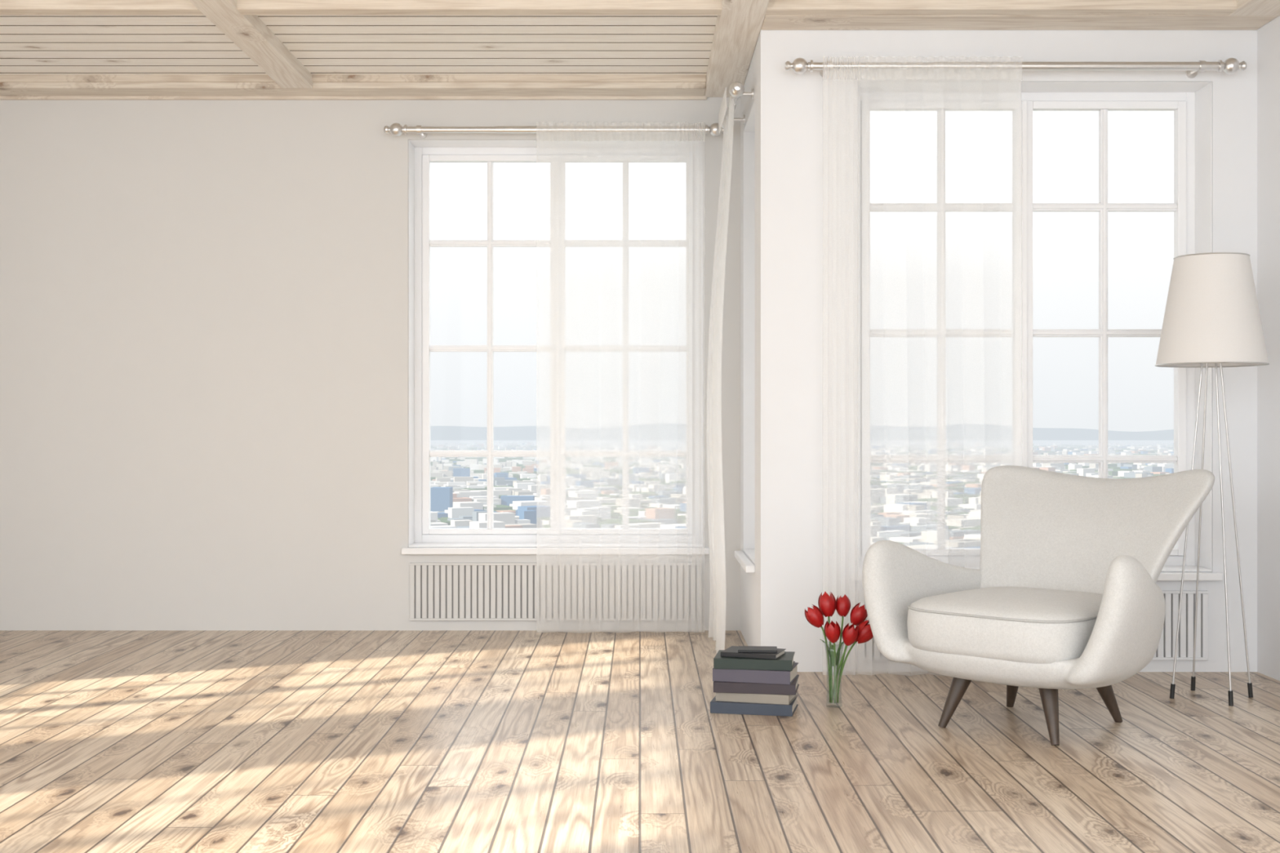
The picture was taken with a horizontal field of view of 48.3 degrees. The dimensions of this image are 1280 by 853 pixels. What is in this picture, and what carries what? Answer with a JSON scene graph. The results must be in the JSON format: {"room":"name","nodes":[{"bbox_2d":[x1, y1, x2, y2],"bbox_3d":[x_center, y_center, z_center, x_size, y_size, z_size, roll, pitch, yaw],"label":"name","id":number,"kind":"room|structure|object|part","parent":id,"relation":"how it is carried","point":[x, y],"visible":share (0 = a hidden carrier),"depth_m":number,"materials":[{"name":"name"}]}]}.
{"room":"living room","nodes":[
{"label":"living room","id":0,"kind":"room"},
{"bbox_2d":[0,14,717,75],"bbox_3d":[-0.618,-1.910,3.250,7.265,0.140,9.500,0,0,0],"label":"ceiling","id":1,"kind":"structure","parent":0,"point":[30,44],"depth_m":6.88,"materials":[{"name":"brown wood"}]},
{"bbox_2d":[189,0,312,88],"bbox_3d":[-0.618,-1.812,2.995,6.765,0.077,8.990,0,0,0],"label":"beam","id":2,"kind":"structure","parent":1,"relation":"attached to","point":[249,33],"depth_m":6.63,"materials":[{"name":"beige wood"}]},
{"bbox_2d":[0,81,706,96],"bbox_3d":[-1.820,-1.804,7.588,4.360,0.091,0.225,0,0,0],"label":"beam","id":3,"kind":"structure","parent":1,"relation":"attached to","point":[6,89],"depth_m":7.54,"materials":[{"name":"brown wood"}]},
{"bbox_2d":[0,75,706,82],"bbox_3d":[-1.827,-1.827,7.485,4.347,0.045,0.020,0,0,0],"label":"beam rear lip","id":4,"kind":"object","parent":3,"relation":"attached to","point":[3,78],"depth_m":7.48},
{"bbox_2d":[0,0,1236,14],"bbox_3d":[-0.618,-1.813,6.125,6.765,0.074,0.090,0,0,0],"label":"cross beam","id":5,"kind":"structure","parent":1,"relation":"attached to","point":[6,6],"depth_m":6.08,"materials":[{"name":"brown wood"}]},
{"bbox_2d":[704,0,769,97],"bbox_3d":[0.444,-1.812,3.100,0.194,0.076,9.200,0,0,0],"label":"beam","id":6,"kind":"structure","parent":1,"relation":"attached to","point":[739,24],"depth_m":6.63,"materials":[{"name":"brown wood"}]},
{"bbox_2d":[760,14,1278,30],"bbox_3d":[1.653,-1.812,6.285,2.224,0.075,0.230,0,0,0],"label":"beam","id":7,"kind":"structure","parent":1,"relation":"attached to","point":[771,22],"depth_m":6.28,"materials":[{"name":"brown wood"}]},
{"bbox_2d":[1228,0,1279,15],"bbox_3d":[2.652,-1.812,2.335,0.225,0.077,7.670,0,0,0],"label":"beam","id":8,"kind":"structure","parent":1,"relation":"attached to","point":[1244,7],"depth_m":6.06,"materials":[{"name":"brown wood"}]},
{"bbox_2d":[0,97,740,631],"bbox_3d":[-1.730,-0.400,7.850,4.541,3.000,0.300,0,0,0],"label":"wall","id":9,"kind":"structure","parent":0,"point":[204,303],"depth_m":7.70,"materials":[{"name":"paint"}]},
{"bbox_2d":[0,95,706,99],"bbox_3d":[-1.820,-1.804,7.686,4.360,0.091,0.028,0,0,0],"label":"crown molding","id":10,"kind":"structure","parent":9,"relation":"attached to","point":[704,97],"depth_m":7.67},
{"bbox_2d":[383,122,723,138],"bbox_3d":[-0.445,-1.575,7.622,1.828,0.072,0.155,0,0,0],"label":"curtain rod","id":11,"kind":"object","parent":9,"relation":"attached to","point":[396,129],"visible":0.91,"depth_m":7.56,"materials":[{"name":"silver metal"}]},
{"bbox_2d":[409,563,701,621],"bbox_3d":[-0.454,0.890,7.691,1.572,0.310,0.018,0,0,0],"label":"radiator","id":12,"kind":"object","parent":9,"relation":"in","point":[439,592],"visible":1,"depth_m":7.69,"materials":[{"name":"metal"}]},
{"bbox_2d":[408,139,702,547],"bbox_3d":[-0.454,-0.447,7.835,1.590,2.198,0.269,0,0,0],"label":"frame","id":13,"kind":"object","parent":9,"relation":"attached to","point":[416,148],"visible":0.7,"depth_m":7.89,"materials":[{"name":"white paint"}]},
{"bbox_2d":[401,542,709,554],"bbox_3d":[-0.454,0.664,7.772,1.652,0.046,0.235,0,0,0],"label":"sill","id":14,"kind":"structure","parent":9,"relation":"attached to","point":[415,548],"depth_m":7.67,"materials":[{"name":"white paint"}]},
{"bbox_2d":[422,154,693,534],"bbox_3d":[-0.454,-0.452,7.901,1.496,2.094,0.069,0,0,0],"label":"window","id":15,"kind":"structure","parent":9,"relation":"in","point":[557,243],"depth_m":7.88,"materials":[{"name":"white paint"}]},
{"bbox_2d":[0,631,1279,852],"bbox_3d":[-0.618,1.160,3.250,7.265,0.120,9.500,0,0,0],"label":"floor","id":16,"kind":"structure","parent":0,"point":[111,741],"depth_m":4.80,"materials":[{"name":"brown wood"}]},
{"bbox_2d":[710,645,799,716],"bbox_3d":[0.449,0.981,5.559,0.360,0.239,0.291,0,0,0],"label":"book stack","id":17,"kind":"object","parent":16,"relation":"on","point":[747,680],"visible":1,"depth_m":5.46,"materials":[{"name":"grey paper"}]},
{"bbox_2d":[862,465,1214,745],"bbox_3d":[1.546,0.634,5.384,1.044,0.943,1.178,0,0,42],"label":"armchair","id":18,"kind":"object","parent":16,"relation":"on","point":[1064,593],"visible":1,"depth_m":5.28,"materials":[{"name":"white fabric"}]},
{"bbox_2d":[906,586,1102,663],"bbox_3d":[1.399,0.707,5.221,0.672,0.201,0.739,0,0,42],"label":"seat cushion","id":19,"kind":"object","parent":18,"relation":"on","point":[964,624],"depth_m":4.96,"materials":[{"name":"white fabric"}]},
{"bbox_3d":[1.748,0.507,5.608,0.976,0.707,0.630,0,0,42],"label":"backrest","id":20,"kind":"part","parent":18,"relation":"part of","materials":[{"name":"white fabric"}]},
{"bbox_2d":[1155,252,1269,706],"bbox_3d":[2.316,0.206,5.790,0.432,1.789,0.432,0,0,-4],"label":"floor lamp","id":21,"kind":"object","parent":16,"relation":"on","point":[1211,318],"visible":1,"depth_m":5.66,"materials":[{"name":"fabric"}]},
{"bbox_3d":[2.316,-0.468,5.790,0.426,0.436,0.426,0,0,-4],"label":"lamp shade","id":22,"kind":"part","parent":21,"relation":"part of","materials":[{"name":"fabric"}]},
{"bbox_3d":[0.762,0.975,5.610,0.080,0.250,0.080,0,0,0],"label":"glass vase","id":23,"kind":"object","parent":16,"relation":"on","visible":0},
{"bbox_2d":[804,591,873,703],"bbox_3d":[0.786,0.868,5.609,0.271,0.434,0.191,0,0,0],"label":"tulip bouquet","id":24,"kind":"object","parent":23,"relation":"in","point":[862,633],"visible":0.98,"depth_m":5.60,"materials":[{"name":"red plant"}]},
{"bbox_2d":[740,29,809,671],"bbox_3d":[0.651,-0.400,7.200,0.220,3.000,1.600,0,0,0],"label":"wall","id":25,"kind":"structure","parent":0,"point":[775,598],"depth_m":6.40,"materials":[{"name":"white paint"}]},
{"bbox_2d":[721,81,754,128],"bbox_3d":[0.480,-1.585,7.090,0.122,0.072,0.868,0,0,0],"label":"curtain rod","id":26,"kind":"object","parent":25,"relation":"attached to","point":[736,89],"visible":0.52,"depth_m":6.72,"materials":[{"name":"silver metal"}]},
{"bbox_2d":[706,87,733,653],"bbox_3d":[0.396,-0.269,7.098,0.109,2.697,0.619,0,0,0],"label":"sheer curtain","id":27,"kind":"object","parent":26,"relation":"hanging from","point":[717,624],"visible":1,"depth_m":6.83,"materials":[{"name":"white fabric"}]},
{"bbox_2d":[734,549,755,573],"bbox_3d":[0.584,0.664,7.105,0.175,0.046,0.810,0,0,0],"label":"sill","id":28,"kind":"structure","parent":25,"relation":"attached to","point":[744,562],"depth_m":7.03,"materials":[{"name":"white paint"}]},
{"bbox_2d":[743,99,755,549],"bbox_3d":[0.646,-0.447,7.105,0.209,2.198,0.748,0,0,0],"label":"frame","id":29,"kind":"object","parent":25,"relation":"attached to","point":[749,129],"visible":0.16,"depth_m":7.48,"materials":[{"name":"white paint"}]},
{"bbox_2d":[809,30,1257,671],"bbox_3d":[1.763,-0.400,6.550,2.004,3.000,0.300,0,0,0],"label":"wall","id":30,"kind":"structure","parent":0,"point":[833,99],"depth_m":6.40,"materials":[{"name":"white paint"}]},
{"bbox_2d":[858,637,889,660],"bbox_3d":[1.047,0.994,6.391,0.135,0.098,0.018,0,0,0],"label":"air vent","id":31,"kind":"object","parent":30,"relation":"in","point":[868,651],"depth_m":6.39,"materials":[{"name":"white metal"}]},
{"bbox_2d":[784,57,1246,78],"bbox_3d":[1.650,-1.585,6.322,2.028,0.072,0.155,0,0,0],"label":"curtain rod","id":32,"kind":"object","parent":30,"relation":"attached to","point":[799,65],"visible":1,"depth_m":6.26,"materials":[{"name":"silver metal"}]},
{"bbox_2d":[861,100,1186,555],"bbox_3d":[1.769,-0.452,6.601,1.496,2.094,0.069,0,0,0],"label":"window","id":33,"kind":"structure","parent":30,"relation":"in","point":[1022,206],"depth_m":6.58,"materials":[{"name":"white paint"}]},
{"bbox_2d":[857,81,1212,572],"bbox_3d":[1.769,-0.447,6.535,1.590,2.198,0.269,0,0,0],"label":"frame","id":34,"kind":"object","parent":30,"relation":"attached to","point":[1197,95],"visible":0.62,"depth_m":6.55,"materials":[{"name":"white paint"}]},
{"bbox_2d":[850,565,1222,581],"bbox_3d":[1.769,0.664,6.473,1.652,0.046,0.235,0,0,0],"label":"sill","id":35,"kind":"structure","parent":30,"relation":"attached to","point":[1168,573],"depth_m":6.36,"materials":[{"name":"white paint"}]},
{"bbox_2d":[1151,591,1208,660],"bbox_3d":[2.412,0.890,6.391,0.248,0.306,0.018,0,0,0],"label":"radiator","id":36,"kind":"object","parent":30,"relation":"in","point":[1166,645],"depth_m":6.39,"materials":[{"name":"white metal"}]},
{"bbox_2d":[1257,15,1279,680],"bbox_3d":[2.890,-0.400,2.600,0.250,3.000,8.200,0,0,0],"label":"wall","id":37,"kind":"structure","parent":0,"point":[1268,35],"depth_m":6.27,"materials":[{"name":"white paint"}]},
{"label":"outside","id":38,"kind":"structure","parent":0,"visible":0},
{"bbox_2d":[430,440,1173,505],"bbox_3d":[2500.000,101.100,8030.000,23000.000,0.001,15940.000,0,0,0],"label":"ground","id":39,"kind":"structure","parent":38,"point":[519,442],"depth_m":8883.94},
{"bbox_2d":[430,423,1173,439],"bbox_3d":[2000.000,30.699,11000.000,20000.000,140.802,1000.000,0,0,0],"label":"hills","id":40,"kind":"structure","parent":39,"relation":"on","point":[652,431],"depth_m":8883.94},
{"bbox_2d":[430,441,1173,548],"bbox_3d":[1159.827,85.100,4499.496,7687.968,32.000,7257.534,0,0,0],"label":"city buildings","id":41,"kind":"structure","parent":39,"relation":"on","point":[908,517],"depth_m":2101.89}
]}

